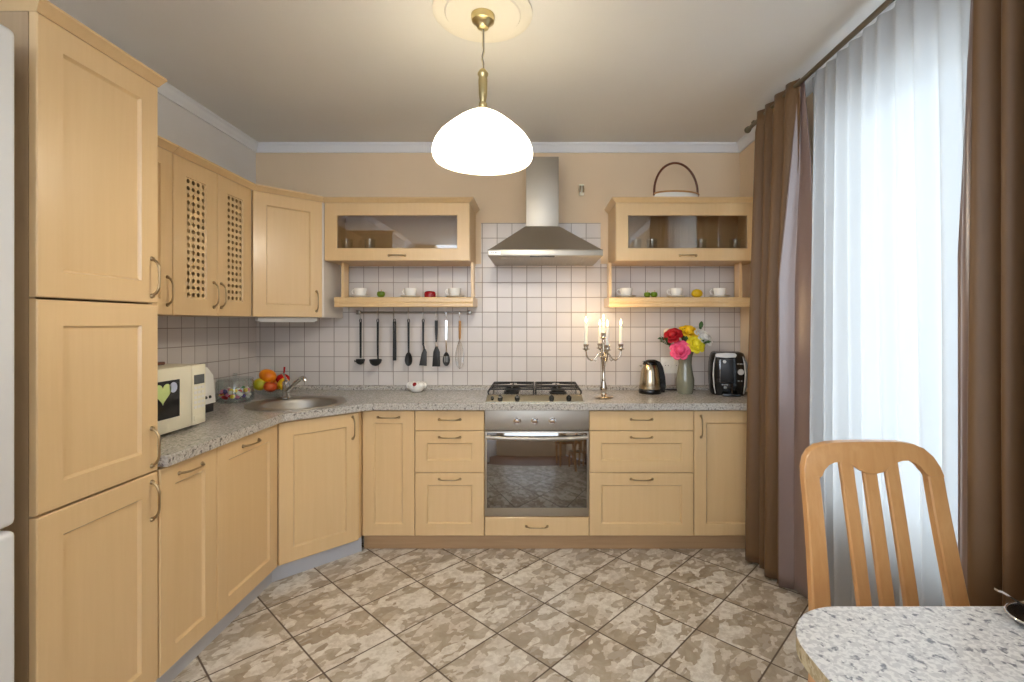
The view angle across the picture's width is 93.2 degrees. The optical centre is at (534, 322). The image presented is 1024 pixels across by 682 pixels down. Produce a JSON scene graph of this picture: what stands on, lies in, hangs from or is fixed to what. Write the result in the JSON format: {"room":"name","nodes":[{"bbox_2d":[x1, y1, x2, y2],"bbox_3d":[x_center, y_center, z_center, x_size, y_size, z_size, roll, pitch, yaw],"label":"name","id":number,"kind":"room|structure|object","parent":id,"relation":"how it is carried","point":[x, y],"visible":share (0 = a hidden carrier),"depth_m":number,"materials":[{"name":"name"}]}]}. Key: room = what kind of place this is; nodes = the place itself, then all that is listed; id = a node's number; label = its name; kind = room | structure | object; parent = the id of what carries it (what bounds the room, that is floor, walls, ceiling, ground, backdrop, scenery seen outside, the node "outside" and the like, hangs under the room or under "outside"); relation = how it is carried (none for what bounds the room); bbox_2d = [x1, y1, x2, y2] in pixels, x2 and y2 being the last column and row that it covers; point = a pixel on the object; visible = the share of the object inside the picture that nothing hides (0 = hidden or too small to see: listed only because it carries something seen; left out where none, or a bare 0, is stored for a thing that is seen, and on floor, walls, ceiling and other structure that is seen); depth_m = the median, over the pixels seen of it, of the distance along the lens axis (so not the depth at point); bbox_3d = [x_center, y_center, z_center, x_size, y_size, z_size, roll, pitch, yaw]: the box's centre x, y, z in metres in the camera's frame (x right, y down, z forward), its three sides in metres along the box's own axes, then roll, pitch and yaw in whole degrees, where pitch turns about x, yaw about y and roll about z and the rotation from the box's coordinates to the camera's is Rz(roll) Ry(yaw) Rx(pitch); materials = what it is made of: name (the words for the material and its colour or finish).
{"room":"kitchen","nodes":[
{"label":"kitchen","id":0,"kind":"room"},
{"bbox_2d":[158,93,255,190],"bbox_3d":[-1.986,0.045,0.865,0.150,2.543,4.900,0,0,0],"label":"wall","id":1,"kind":"structure","parent":0,"point":[177,125],"depth_m":2.79,"materials":[{"name":"paint"}]},
{"bbox_2d":[152,135,178,314],"bbox_3d":[-1.728,-0.406,1.889,0.346,0.742,0.458,0,0,0],"label":"upper cabinet","id":2,"kind":"object","parent":1,"relation":"attached to","point":[166,147],"visible":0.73,"depth_m":2.08,"materials":[{"name":"brown wood"}]},
{"bbox_2d":[158,316,255,393],"bbox_3d":[-1.907,0.156,2.487,0.008,0.598,1.654,0,0,0],"label":"backsplash","id":3,"kind":"structure","parent":1,"relation":"attached to","point":[226,346],"depth_m":2.87,"materials":[{"name":"tile"}]},
{"bbox_2d":[158,146,255,316],"bbox_3d":[-1.728,-0.406,2.414,0.346,0.742,0.588,0,0,0],"label":"upper cabinet","id":4,"kind":"object","parent":1,"relation":"attached to","point":[211,203],"visible":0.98,"depth_m":2.38,"materials":[{"name":"brown wood"}]},
{"bbox_2d":[157,82,257,151],"bbox_3d":[-1.892,-1.196,0.865,0.037,0.060,4.899,0,0,0],"label":"trim","id":5,"kind":"structure","parent":1,"relation":"attached to","point":[168,91],"depth_m":2.77,"materials":[{"name":"white"}]},
{"bbox_2d":[48,0,885,141],"bbox_3d":[-0.254,-1.276,0.940,3.615,0.100,5.050,0,0,0],"label":"ceiling","id":6,"kind":"structure","parent":0,"point":[273,70],"depth_m":2.26,"materials":[{"name":"paint"}]},
{"bbox_2d":[432,0,531,42],"bbox_3d":[-0.205,-1.217,1.906,0.390,0.018,0.390,0,0,0],"label":"rosette","id":7,"kind":"object","parent":6,"relation":"attached to","point":[512,17],"visible":0.84,"depth_m":1.92,"materials":[{"name":"white paint"}]},
{"bbox_2d":[432,8,532,174],"bbox_3d":[-0.205,-0.925,1.906,0.394,0.572,0.394,0,0,0],"label":"pendant lamp","id":8,"kind":"object","parent":7,"relation":"hanging from","point":[481,140],"visible":1,"depth_m":1.88,"materials":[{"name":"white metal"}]},
{"bbox_2d":[171,535,808,681],"bbox_3d":[-0.254,1.367,2.090,3.615,0.100,2.750,0,0,0],"label":"floor","id":9,"kind":"structure","parent":0,"point":[367,615],"depth_m":2.14,"materials":[{"name":"tile"}]},
{"bbox_2d":[0,24,13,681],"bbox_3d":[-1.577,0.301,0.885,0.630,2.029,0.600,0,0,0],"label":"refrigerator","id":10,"kind":"object","parent":9,"relation":"on","point":[6,35],"visible":1,"depth_m":1.16,"materials":[{"name":"white"}]},
{"bbox_2d":[0,0,166,681],"bbox_3d":[-1.578,0.240,1.447,0.642,2.152,0.427,0,0,0],"label":"tall cabinet","id":11,"kind":"object","parent":9,"relation":"on","point":[87,270],"visible":1,"depth_m":1.38,"materials":[{"name":"brown wood"}]},
{"bbox_2d":[154,448,215,677],"bbox_3d":[-1.577,0.856,1.807,0.644,0.722,0.298,0,0,0],"label":"base cabinet","id":12,"kind":"object","parent":9,"relation":"on","point":[187,516],"visible":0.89,"depth_m":1.79,"materials":[{"name":"brown wood"}]},
{"bbox_2d":[216,424,276,623],"bbox_3d":[-1.577,0.856,2.188,0.644,0.722,0.459,0,0,0],"label":"base cabinet","id":13,"kind":"object","parent":9,"relation":"on","point":[246,467],"visible":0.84,"depth_m":2.16,"materials":[{"name":"brown wood"}]},
{"bbox_2d":[155,536,361,681],"bbox_3d":[-1.287,1.267,2.258,0.248,0.098,1.191,0,0,16],"label":"plinth","id":14,"kind":"object","parent":9,"relation":"on","point":[303,564],"visible":0.61,"depth_m":2.36,"materials":[{"name":"grey metal"}]},
{"bbox_2d":[277,411,362,565],"bbox_3d":[-1.444,0.856,2.862,0.910,0.722,0.882,0,0,0],"label":"base cabinet","id":15,"kind":"object","parent":9,"relation":"on","point":[320,459],"visible":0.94,"depth_m":2.56,"materials":[{"name":"brown wood"}]},
{"bbox_2d":[158,385,746,466],"bbox_3d":[-0.255,0.458,2.482,3.298,0.069,1.652,0,0,0],"label":"countertop","id":16,"kind":"structure","parent":15,"relation":"on","point":[228,422],"depth_m":2.73,"materials":[{"name":"stone"}]},
{"bbox_2d":[158,364,204,434],"bbox_3d":[-1.652,0.317,1.940,0.367,0.272,0.450,0,0,0],"label":"microwave","id":17,"kind":"object","parent":16,"relation":"on","point":[181,387],"visible":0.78,"depth_m":2.02,"materials":[{"name":"beige plastic"}]},
{"bbox_2d":[205,367,215,412],"bbox_3d":[-1.748,0.333,2.430,0.201,0.240,0.150,0,0,0],"label":"toaster","id":18,"kind":"object","parent":16,"relation":"on","point":[209,381],"visible":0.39,"depth_m":2.46,"materials":[{"name":"white plastic"}]},
{"bbox_2d":[215,376,253,403],"bbox_3d":[-1.735,0.372,2.800,0.194,0.162,0.194,0,0,0],"label":"glass jar","id":19,"kind":"object","parent":16,"relation":"on","point":[233,376],"visible":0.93,"depth_m":2.79,"materials":[{"name":"clear glass"}]},
{"bbox_2d":[218,386,251,399],"bbox_3d":[-1.730,0.406,2.789,0.166,0.072,0.150,0,0,-23],"label":"sweets","id":20,"kind":"object","parent":19,"relation":"in","point":[237,393],"visible":1,"depth_m":2.76,"materials":[{"name":"multicoloured food"}]},
{"bbox_2d":[281,373,306,398],"bbox_3d":[-1.417,0.373,2.820,0.277,0.147,0.054,0,0,38],"label":"faucet","id":21,"kind":"object","parent":16,"relation":"on","point":[286,387],"visible":1,"depth_m":2.84,"materials":[{"name":"silver metal"}]},
{"bbox_2d":[243,395,346,410],"bbox_3d":[-1.345,0.527,2.740,0.524,0.161,0.524,0,0,0],"label":"sink","id":22,"kind":"object","parent":16,"relation":"in","point":[306,402],"visible":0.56,"depth_m":2.83,"materials":[{"name":"silver metal"}]},
{"bbox_2d":[406,381,426,391],"bbox_3d":[-0.784,0.420,3.204,0.133,0.066,0.112,0,0,0],"label":"spoon rest","id":23,"kind":"object","parent":16,"relation":"on","point":[414,386],"visible":1,"depth_m":3.17,"materials":[{"name":"white ceramic"}]},
{"bbox_2d":[485,382,583,401],"bbox_3d":[-0.002,0.415,2.964,0.564,0.076,0.421,0,0,0],"label":"gas hob","id":24,"kind":"object","parent":16,"relation":"in","point":[498,393],"visible":1,"depth_m":2.82,"materials":[{"name":"silver metal"}]},
{"bbox_2d":[583,333,623,398],"bbox_3d":[0.416,0.256,2.940,0.199,0.394,0.199,0,0,41],"label":"candelabra","id":25,"kind":"object","parent":16,"relation":"on","point":[603,354],"visible":0.99,"depth_m":2.93,"materials":[{"name":"silver metal"}]},
{"bbox_2d":[584,318,587,343],"bbox_3d":[0.309,0.053,2.933,0.021,0.184,0.020,0,0,0],"label":"candle","id":26,"kind":"object","parent":25,"relation":"on","point":[586,325],"visible":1,"depth_m":2.93,"materials":[{"name":"white wax"}]},
{"bbox_2d":[598,321,601,342],"bbox_3d":[0.409,0.063,3.047,0.021,0.164,0.020,0,0,0],"label":"candle","id":27,"kind":"object","parent":25,"relation":"on","point":[599,328],"visible":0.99,"depth_m":3.04,"materials":[{"name":"white wax"}]},
{"bbox_2d":[606,320,608,344],"bbox_3d":[0.424,0.063,2.833,0.021,0.164,0.020,0,0,0],"label":"candle","id":28,"kind":"object","parent":25,"relation":"on","point":[607,327],"visible":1,"depth_m":2.83,"materials":[{"name":"white wax"}]},
{"bbox_2d":[619,320,622,343],"bbox_3d":[0.523,0.060,2.947,0.021,0.169,0.020,0,0,0],"label":"candle","id":29,"kind":"object","parent":25,"relation":"on","point":[620,327],"visible":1,"depth_m":2.94,"materials":[{"name":"white wax"}]},
{"bbox_2d":[639,360,665,394],"bbox_3d":[0.750,0.345,3.125,0.160,0.216,0.144,0,0,37],"label":"kettle","id":30,"kind":"object","parent":16,"relation":"on","point":[652,377],"visible":1,"depth_m":3.09,"materials":[{"name":"silver metal"}]},
{"bbox_2d":[676,352,693,393],"bbox_3d":[0.967,0.312,3.120,0.120,0.282,0.120,0,0,0],"label":"vase","id":31,"kind":"object","parent":16,"relation":"on","point":[684,377],"visible":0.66,"depth_m":3.08,"materials":[{"name":"ceramic"}]},
{"bbox_2d":[664,328,682,342],"bbox_3d":[0.887,0.120,3.066,0.140,0.179,0.099,0,0,0],"label":"rose","id":32,"kind":"object","parent":31,"relation":"in","point":[673,334],"visible":0.99,"depth_m":3.04,"materials":[{"name":"red plant"}]},
{"bbox_2d":[669,340,690,359],"bbox_3d":[0.923,0.169,3.035,0.136,0.123,0.100,0,0,-28],"label":"peony","id":33,"kind":"object","parent":31,"relation":"in","point":[679,349],"visible":1,"depth_m":3.01,"materials":[{"name":"pink plant"}]},
{"bbox_2d":[679,325,698,336],"bbox_3d":[0.986,0.111,3.104,0.136,0.195,0.115,0,0,0],"label":"chrysanthemum","id":34,"kind":"object","parent":31,"relation":"in","point":[689,330],"visible":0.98,"depth_m":3.08,"materials":[{"name":"yellow plant"}]},
{"bbox_2d":[686,335,704,353],"bbox_3d":[0.999,0.143,3.040,0.121,0.133,0.097,0,0,30],"label":"rose","id":35,"kind":"object","parent":31,"relation":"in","point":[696,346],"visible":0.98,"depth_m":3.02,"materials":[{"name":"plant"}]},
{"bbox_2d":[694,328,712,345],"bbox_3d":[1.063,0.121,3.080,0.155,0.178,0.104,0,0,-10],"label":"lily","id":36,"kind":"object","parent":31,"relation":"in","point":[703,335],"visible":0.96,"depth_m":3.06,"materials":[{"name":"white plant"}]},
{"bbox_2d":[708,351,747,396],"bbox_3d":[1.231,0.319,3.086,0.230,0.268,0.238,0,0,13],"label":"toaster","id":37,"kind":"object","parent":16,"relation":"on","point":[727,370],"visible":0.99,"depth_m":3.01,"materials":[{"name":"black plastic"}]},
{"bbox_2d":[722,393,740,396],"bbox_3d":[1.212,0.445,2.987,0.105,0.014,0.038,0,0,13],"label":"drip tray","id":38,"kind":"object","parent":37,"relation":"on","point":[723,394],"depth_m":2.97,"materials":[{"name":"black plastic"}]},
{"bbox_3d":[-1.604,0.428,2.975,0.232,0.049,0.232,0,0,0],"label":"fruit bowl","id":39,"kind":"object","parent":16,"relation":"on","visible":0},
{"bbox_2d":[253,378,264,390],"bbox_3d":[-1.664,0.370,2.930,0.080,0.074,0.076,0,0,0],"label":"fruit","id":40,"kind":"object","parent":39,"relation":"in","point":[258,383],"visible":0.74,"depth_m":2.90,"materials":[{"name":"green food"}]},
{"bbox_2d":[259,369,276,381],"bbox_3d":[-1.626,0.321,2.945,0.101,0.080,0.082,0,0,0],"label":"fruit","id":41,"kind":"object","parent":40,"relation":"on","point":[267,375],"visible":0.94,"depth_m":2.92,"materials":[{"name":"orange food"}]},
{"bbox_2d":[263,381,276,391],"bbox_3d":[-1.592,0.382,2.910,0.074,0.068,0.074,0,0,0],"label":"apple","id":42,"kind":"object","parent":39,"relation":"in","point":[271,386],"visible":1,"depth_m":2.89,"materials":[{"name":"red food"}]},
{"bbox_2d":[276,367,289,382],"bbox_3d":[-1.564,0.326,3.003,0.083,0.107,0.072,0,0,0],"label":"bell pepper","id":43,"kind":"object","parent":39,"relation":"in","point":[280,376],"visible":0.54,"depth_m":2.98,"materials":[{"name":"red food"}]},
{"bbox_2d":[363,410,415,535],"bbox_3d":[-0.838,0.856,3.020,0.299,0.722,0.566,0,0,0],"label":"base cabinet","id":44,"kind":"object","parent":9,"relation":"on","point":[389,472],"visible":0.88,"depth_m":2.77,"materials":[{"name":"brown wood"}]},
{"bbox_2d":[415,410,485,535],"bbox_3d":[-0.488,0.856,3.020,0.397,0.722,0.566,0,0,0],"label":"base cabinet","id":45,"kind":"object","parent":9,"relation":"on","point":[449,444],"visible":0.96,"depth_m":2.77,"materials":[{"name":"brown wood"}]},
{"bbox_2d":[485,516,588,535],"bbox_3d":[0.011,1.163,3.020,0.596,0.109,0.566,0,0,0],"label":"base cabinet","id":46,"kind":"object","parent":9,"relation":"on","point":[494,525],"visible":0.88,"depth_m":2.77,"materials":[{"name":"brown wood"}]},
{"bbox_2d":[485,410,588,515],"bbox_3d":[0.011,0.800,2.996,0.595,0.610,0.578,0,0,0],"label":"oven","id":47,"kind":"object","parent":46,"relation":"on","point":[537,461],"visible":0.98,"depth_m":2.76,"materials":[{"name":"silver metal"}]},
{"bbox_2d":[364,535,744,548],"bbox_3d":[0.181,1.267,2.830,2.358,0.098,0.016,0,0,0],"label":"plinth","id":48,"kind":"object","parent":9,"relation":"on","point":[370,542],"visible":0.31,"depth_m":2.82,"materials":[{"name":"brown wood"}]},
{"bbox_2d":[588,410,692,535],"bbox_3d":[0.609,0.856,3.020,0.597,0.722,0.566,0,0,0],"label":"base cabinet","id":49,"kind":"object","parent":9,"relation":"on","point":[641,461],"visible":0.94,"depth_m":2.77,"materials":[{"name":"brown wood"}]},
{"bbox_2d":[693,410,746,535],"bbox_3d":[1.135,0.856,3.020,0.450,0.722,0.566,0,0,0],"label":"base cabinet","id":50,"kind":"object","parent":9,"relation":"on","point":[719,436],"visible":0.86,"depth_m":2.77,"materials":[{"name":"brown wood"}]},
{"bbox_2d":[799,439,969,681],"bbox_3d":[0.957,0.829,1.156,0.432,0.975,0.527,0,0,0],"label":"dining chair","id":51,"kind":"object","parent":9,"relation":"on","point":[871,457],"visible":0.63,"depth_m":1.35,"materials":[{"name":"brown wood"}]},
{"bbox_2d":[256,153,739,263],"bbox_3d":[-0.254,0.045,3.390,3.615,2.543,0.150,0,0,0],"label":"wall","id":52,"kind":"structure","parent":0,"point":[604,176],"depth_m":3.31,"materials":[{"name":"beige paint"}]},
{"bbox_2d":[236,184,342,317],"bbox_3d":[-1.601,-0.406,3.003,0.602,0.742,0.606,0,0,0],"label":"upper cabinet","id":53,"kind":"object","parent":52,"relation":"attached to","point":[291,277],"visible":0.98,"depth_m":2.86,"materials":[{"name":"beige wood"}]},
{"bbox_2d":[255,317,316,321],"bbox_3d":[-1.500,-0.019,2.930,0.060,0.028,0.340,0,0,44],"label":"light","id":54,"kind":"object","parent":53,"relation":"attached to","point":[259,319],"visible":1,"depth_m":2.89,"materials":[{"name":"white plastic"}]},
{"bbox_2d":[258,321,314,321],"bbox_3d":[-1.500,-0.008,2.930,0.044,0.006,0.310,0,0,44],"label":"diffuser","id":55,"kind":"object","parent":54,"relation":"attached to","point":[258,321],"depth_m":2.91,"materials":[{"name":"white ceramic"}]},
{"bbox_2d":[323,197,479,265],"bbox_3d":[-0.844,-0.582,3.138,0.929,0.390,0.335,0,0,0],"label":"upper cabinet","id":56,"kind":"object","parent":52,"relation":"attached to","point":[406,231],"visible":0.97,"depth_m":3.00,"materials":[{"name":"brown wood"}]},
{"bbox_2d":[334,263,477,306],"bbox_3d":[-0.832,-0.244,3.185,0.880,0.286,0.240,0,0,0],"label":"wall shelf","id":57,"kind":"object","parent":56,"relation":"attached to","point":[344,300],"visible":1,"depth_m":3.06,"materials":[{"name":"brown wood"}]},
{"bbox_2d":[351,288,369,296],"bbox_3d":[-1.139,-0.196,3.160,0.128,0.062,0.128,0,0,9],"label":"teacup","id":58,"kind":"object","parent":57,"relation":"on","point":[359,292],"visible":0.84,"depth_m":3.13,"materials":[{"name":"white ceramic"}]},
{"bbox_2d":[354,288,366,294],"bbox_3d":[-1.139,-0.200,3.160,0.082,0.054,0.082,0,0,9],"label":"cup","id":59,"kind":"object","parent":58,"relation":"on","point":[358,291],"depth_m":3.13,"materials":[{"name":"white ceramic"}]},
{"bbox_2d":[401,288,419,296],"bbox_3d":[-0.813,-0.196,3.160,0.128,0.062,0.128,0,0,18],"label":"teacup","id":60,"kind":"object","parent":57,"relation":"on","point":[409,292],"visible":0.85,"depth_m":3.13,"materials":[{"name":"white ceramic"}]},
{"bbox_2d":[404,288,416,294],"bbox_3d":[-0.813,-0.200,3.160,0.082,0.054,0.082,0,0,18],"label":"cup","id":61,"kind":"object","parent":60,"relation":"on","point":[408,291],"depth_m":3.13,"materials":[{"name":"white ceramic"}]},
{"bbox_2d":[424,291,435,296],"bbox_3d":[-0.685,-0.187,3.160,0.076,0.044,0.061,0,0,0],"label":"butter dish","id":62,"kind":"object","parent":57,"relation":"on","point":[427,293],"visible":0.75,"depth_m":3.14,"materials":[{"name":"red ceramic"}]},
{"bbox_2d":[445,288,463,296],"bbox_3d":[-0.526,-0.196,3.160,0.128,0.062,0.128,0,0,-9],"label":"teacup","id":63,"kind":"object","parent":57,"relation":"on","point":[453,292],"visible":0.88,"depth_m":3.13,"materials":[{"name":"white ceramic"}]},
{"bbox_2d":[448,288,460,294],"bbox_3d":[-0.526,-0.200,3.160,0.082,0.054,0.082,0,0,-9],"label":"cup","id":64,"kind":"object","parent":63,"relation":"on","point":[452,291],"depth_m":3.13,"materials":[{"name":"white ceramic"}]},
{"bbox_2d":[356,310,471,314],"bbox_3d":[-0.810,-0.071,3.266,0.770,0.028,0.076,0,0,0],"label":"utensil rail","id":65,"kind":"object","parent":52,"relation":"attached to","point":[358,312],"visible":1,"depth_m":3.23,"materials":[{"name":"silver metal"}]},
{"bbox_2d":[354,319,364,364],"bbox_3d":[-1.167,0.097,3.230,0.062,0.360,0.052,0,0,0],"label":"ladle","id":66,"kind":"object","parent":65,"relation":"hanging from","point":[358,361],"visible":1,"depth_m":3.24,"materials":[{"name":"black plastic"}]},
{"bbox_2d":[369,311,381,365],"bbox_3d":[-1.058,0.101,3.212,0.080,0.368,0.080,0,0,0],"label":"ladle","id":67,"kind":"object","parent":65,"relation":"hanging from","point":[375,362],"visible":1,"depth_m":3.23,"materials":[{"name":"black plastic"}]},
{"bbox_2d":[369,359,381,365],"bbox_3d":[-1.058,0.263,3.212,0.080,0.044,0.079,0,0,0],"label":"bowl","id":68,"kind":"object","parent":67,"relation":"on","point":[375,362],"depth_m":3.19,"materials":[{"name":"black plastic"}]},
{"bbox_2d":[393,317,395,360],"bbox_3d":[-0.940,0.084,3.240,0.023,0.334,0.020,0,0,37],"label":"tongs","id":69,"kind":"object","parent":65,"relation":"hanging from","point":[394,319],"visible":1,"depth_m":3.24,"materials":[{"name":"black metal"}]},
{"bbox_2d":[405,311,411,365],"bbox_3d":[-0.846,0.102,3.240,0.047,0.371,0.024,0,0,20],"label":"serving spoon","id":70,"kind":"object","parent":65,"relation":"hanging from","point":[408,358],"visible":1,"depth_m":3.24,"materials":[{"name":"black plastic"}]},
{"bbox_2d":[405,352,411,365],"bbox_3d":[-0.846,0.241,3.243,0.050,0.094,0.015,0,0,0],"label":"bowl","id":71,"kind":"object","parent":70,"relation":"on","point":[408,358],"depth_m":3.24,"materials":[{"name":"black plastic"}]},
{"bbox_2d":[419,319,426,365],"bbox_3d":[-0.748,0.102,3.240,0.052,0.370,0.024,0,0,0],"label":"spatula","id":72,"kind":"object","parent":65,"relation":"hanging from","point":[423,361],"visible":1,"depth_m":3.23,"materials":[{"name":"black plastic"}]},
{"bbox_2d":[432,320,439,366],"bbox_3d":[-0.661,0.104,3.240,0.050,0.374,0.023,0,0,-20],"label":"spatula","id":73,"kind":"object","parent":65,"relation":"hanging from","point":[436,353],"visible":1,"depth_m":3.24,"materials":[{"name":"black plastic"}]},
{"bbox_2d":[443,320,449,365],"bbox_3d":[-0.594,0.102,3.237,0.041,0.371,0.028,0,0,31],"label":"slotted spoon","id":74,"kind":"object","parent":65,"relation":"hanging from","point":[446,359],"visible":1,"depth_m":3.24,"materials":[{"name":"silver metal"}]},
{"bbox_2d":[443,352,449,365],"bbox_3d":[-0.593,0.241,3.242,0.048,0.094,0.013,0,0,0],"label":"bowl","id":75,"kind":"object","parent":74,"relation":"on","point":[446,359],"depth_m":3.24,"materials":[{"name":"grey"}]},
{"bbox_2d":[455,311,463,368],"bbox_3d":[-0.503,0.113,3.240,0.060,0.392,0.060,0,0,30],"label":"whisk","id":76,"kind":"object","parent":65,"relation":"hanging from","point":[459,342],"visible":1,"depth_m":3.23,"materials":[{"name":"silver metal"}]},
{"bbox_2d":[256,223,739,384],"bbox_3d":[-0.251,-0.114,3.311,3.305,1.138,0.008,0,0,0],"label":"backsplash","id":77,"kind":"structure","parent":52,"relation":"attached to","point":[527,324],"depth_m":3.31,"materials":[{"name":"tile"}]},
{"bbox_2d":[256,142,739,152],"bbox_3d":[-0.254,-1.196,3.296,3.313,0.060,0.037,0,0,0],"label":"trim","id":78,"kind":"structure","parent":52,"relation":"attached to","point":[263,147],"depth_m":3.29,"materials":[{"name":"white"}]},
{"bbox_2d":[488,157,602,265],"bbox_3d":[0.060,-0.718,3.057,0.670,0.662,0.497,0,0,0],"label":"hood","id":79,"kind":"object","parent":52,"relation":"attached to","point":[542,242],"visible":1,"depth_m":3.03,"materials":[{"name":"silver metal"}]},
{"bbox_2d":[579,184,583,195],"bbox_3d":[0.318,-0.911,3.296,0.036,0.078,0.037,0,0,0],"label":"wall hook","id":80,"kind":"object","parent":52,"relation":"attached to","point":[581,186],"visible":1,"depth_m":3.31,"materials":[{"name":"beige plastic"}]},
{"bbox_2d":[661,357,677,372],"bbox_3d":[0.935,0.289,3.299,0.156,0.110,0.014,0,0,0],"label":"wall socket","id":81,"kind":"object","parent":52,"relation":"attached to","point":[670,365],"visible":0.7,"depth_m":3.30,"materials":[{"name":"white plastic"}]},
{"bbox_2d":[662,361,670,369],"bbox_3d":[0.898,0.289,3.294,0.060,0.060,0.004,0,0,0],"label":"outlet","id":82,"kind":"object","parent":81,"relation":"attached to","point":[666,365],"depth_m":3.29,"materials":[{"name":"white plastic"}]},
{"bbox_2d":[604,197,752,265],"bbox_3d":[0.936,-0.582,3.138,0.924,0.390,0.335,0,0,0],"label":"upper cabinet","id":83,"kind":"object","parent":52,"relation":"attached to","point":[725,223],"visible":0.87,"depth_m":3.05,"materials":[{"name":"brown wood"}]},
{"bbox_2d":[653,162,699,196],"bbox_3d":[0.909,-0.911,3.120,0.315,0.254,0.181,0,0,-10],"label":"basket","id":84,"kind":"object","parent":83,"relation":"on","point":[668,193],"visible":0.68,"depth_m":3.07,"materials":[{"name":"brown wicker"}]},
{"bbox_2d":[654,192,698,196],"bbox_3d":[0.909,-0.804,3.120,0.300,0.040,0.170,0,0,-10],"label":"tray","id":85,"kind":"object","parent":84,"relation":"on","point":[656,194],"depth_m":3.05,"materials":[{"name":"white ceramic"}]},
{"bbox_2d":[604,263,749,306],"bbox_3d":[0.916,-0.244,3.185,0.892,0.286,0.240,0,0,0],"label":"wall shelf","id":86,"kind":"object","parent":83,"relation":"attached to","point":[737,300],"visible":0.98,"depth_m":3.06,"materials":[{"name":"brown wood"}]},
{"bbox_2d":[616,288,634,296],"bbox_3d":[0.594,-0.196,3.160,0.128,0.062,0.128,0,0,0],"label":"teacup","id":87,"kind":"object","parent":86,"relation":"on","point":[624,292],"visible":0.87,"depth_m":3.13,"materials":[{"name":"white ceramic"}]},
{"bbox_2d":[620,288,631,294],"bbox_3d":[0.594,-0.200,3.160,0.082,0.054,0.082,0,0,0],"label":"cup","id":88,"kind":"object","parent":87,"relation":"on","point":[623,291],"depth_m":3.13,"materials":[{"name":"white ceramic"}]},
{"bbox_2d":[666,288,685,296],"bbox_3d":[0.924,-0.196,3.160,0.128,0.062,0.128,0,0,18],"label":"teacup","id":89,"kind":"object","parent":86,"relation":"on","point":[675,292],"visible":0.88,"depth_m":3.13,"materials":[{"name":"white ceramic"}]},
{"bbox_2d":[670,288,682,294],"bbox_3d":[0.924,-0.200,3.160,0.082,0.054,0.082,0,0,18],"label":"cup","id":90,"kind":"object","parent":89,"relation":"on","point":[674,291],"depth_m":3.13,"materials":[{"name":"white ceramic"}]},
{"bbox_2d":[691,289,702,296],"bbox_3d":[1.058,-0.193,3.160,0.072,0.056,0.060,0,0,0],"label":"lemon","id":91,"kind":"object","parent":86,"relation":"on","point":[697,292],"visible":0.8,"depth_m":3.14,"materials":[{"name":"yellow food"}]},
{"bbox_2d":[709,288,728,296],"bbox_3d":[1.205,-0.196,3.160,0.128,0.062,0.128,0,0,9],"label":"teacup","id":92,"kind":"object","parent":86,"relation":"on","point":[718,292],"visible":0.85,"depth_m":3.13,"materials":[{"name":"white ceramic"}]},
{"bbox_2d":[713,288,725,294],"bbox_3d":[1.205,-0.200,3.160,0.082,0.054,0.082,0,0,9],"label":"cup","id":93,"kind":"object","parent":92,"relation":"on","point":[717,291],"depth_m":3.13,"materials":[{"name":"white ceramic"}]},
{"bbox_2d":[740,93,813,391],"bbox_3d":[1.479,0.045,0.865,0.150,2.543,4.900,0,0,0],"label":"wall","id":94,"kind":"structure","parent":0,"point":[747,155],"depth_m":3.20,"materials":[{"name":"beige paint"}]},
{"bbox_2d":[737,0,895,151],"bbox_3d":[1.385,-1.196,0.865,0.037,0.060,4.899,0,0,0],"label":"trim","id":95,"kind":"structure","parent":94,"relation":"attached to","point":[747,139],"depth_m":2.44,"materials":[{"name":"white"}]},
{"bbox_2d":[744,0,894,132],"bbox_3d":[1.317,-1.135,1.742,0.172,0.060,2.244,0,0,0],"label":"curtain rod","id":96,"kind":"object","parent":94,"relation":"attached to","point":[884,5],"visible":0.79,"depth_m":1.98,"materials":[{"name":"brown metal"}]},
{"bbox_2d":[745,78,812,598],"bbox_3d":[1.224,0.070,2.479,0.109,2.463,0.485,0,0,-4],"label":"curtain","id":97,"kind":"object","parent":96,"relation":"hanging from","point":[778,380],"visible":0.98,"depth_m":2.39,"materials":[{"name":"brown fabric"}]},
{"bbox_2d":[810,0,970,606],"bbox_3d":[1.306,0.069,1.652,0.061,2.456,1.289,0,0,0],"label":"sheer curtain","id":98,"kind":"object","parent":96,"relation":"hanging from","point":[889,110],"visible":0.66,"depth_m":1.79,"materials":[{"name":"white fabric"}]},
{"bbox_2d":[958,0,1023,605],"bbox_3d":[1.246,0.070,1.133,0.081,2.463,0.643,0,0,-1],"label":"curtain","id":99,"kind":"object","parent":96,"relation":"hanging from","point":[991,220],"visible":0.82,"depth_m":1.32,"materials":[{"name":"brown fabric"}]},
{"bbox_3d":[-0.253,1.367,-0.436,3.615,0.100,2.299,0,0,0],"label":"floor","id":100,"kind":"structure","parent":0,"visible":0},
{"bbox_2d":[796,606,1023,681],"bbox_3d":[0.818,0.942,0.615,0.700,0.749,0.710,0,0,0],"label":"dining table","id":101,"kind":"object","parent":100,"relation":"on","point":[835,643],"visible":1,"depth_m":0.85,"materials":[{"name":"stone"}]},
{"bbox_2d":[1004,601,1023,626],"bbox_3d":[0.961,0.557,0.900,0.145,0.020,0.110,0,0,0],"label":"serving dish","id":102,"kind":"object","parent":101,"relation":"on","point":[1013,609],"visible":0.91,"depth_m":0.93,"materials":[{"name":"silver"}]},
{"bbox_2d":[994,587,1023,605],"bbox_3d":[0.942,0.527,0.920,0.130,0.044,0.029,0,0,0],"label":"spoon","id":103,"kind":"object","parent":102,"relation":"on","point":[995,588],"visible":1,"depth_m":0.92,"materials":[{"name":"silver metal"}]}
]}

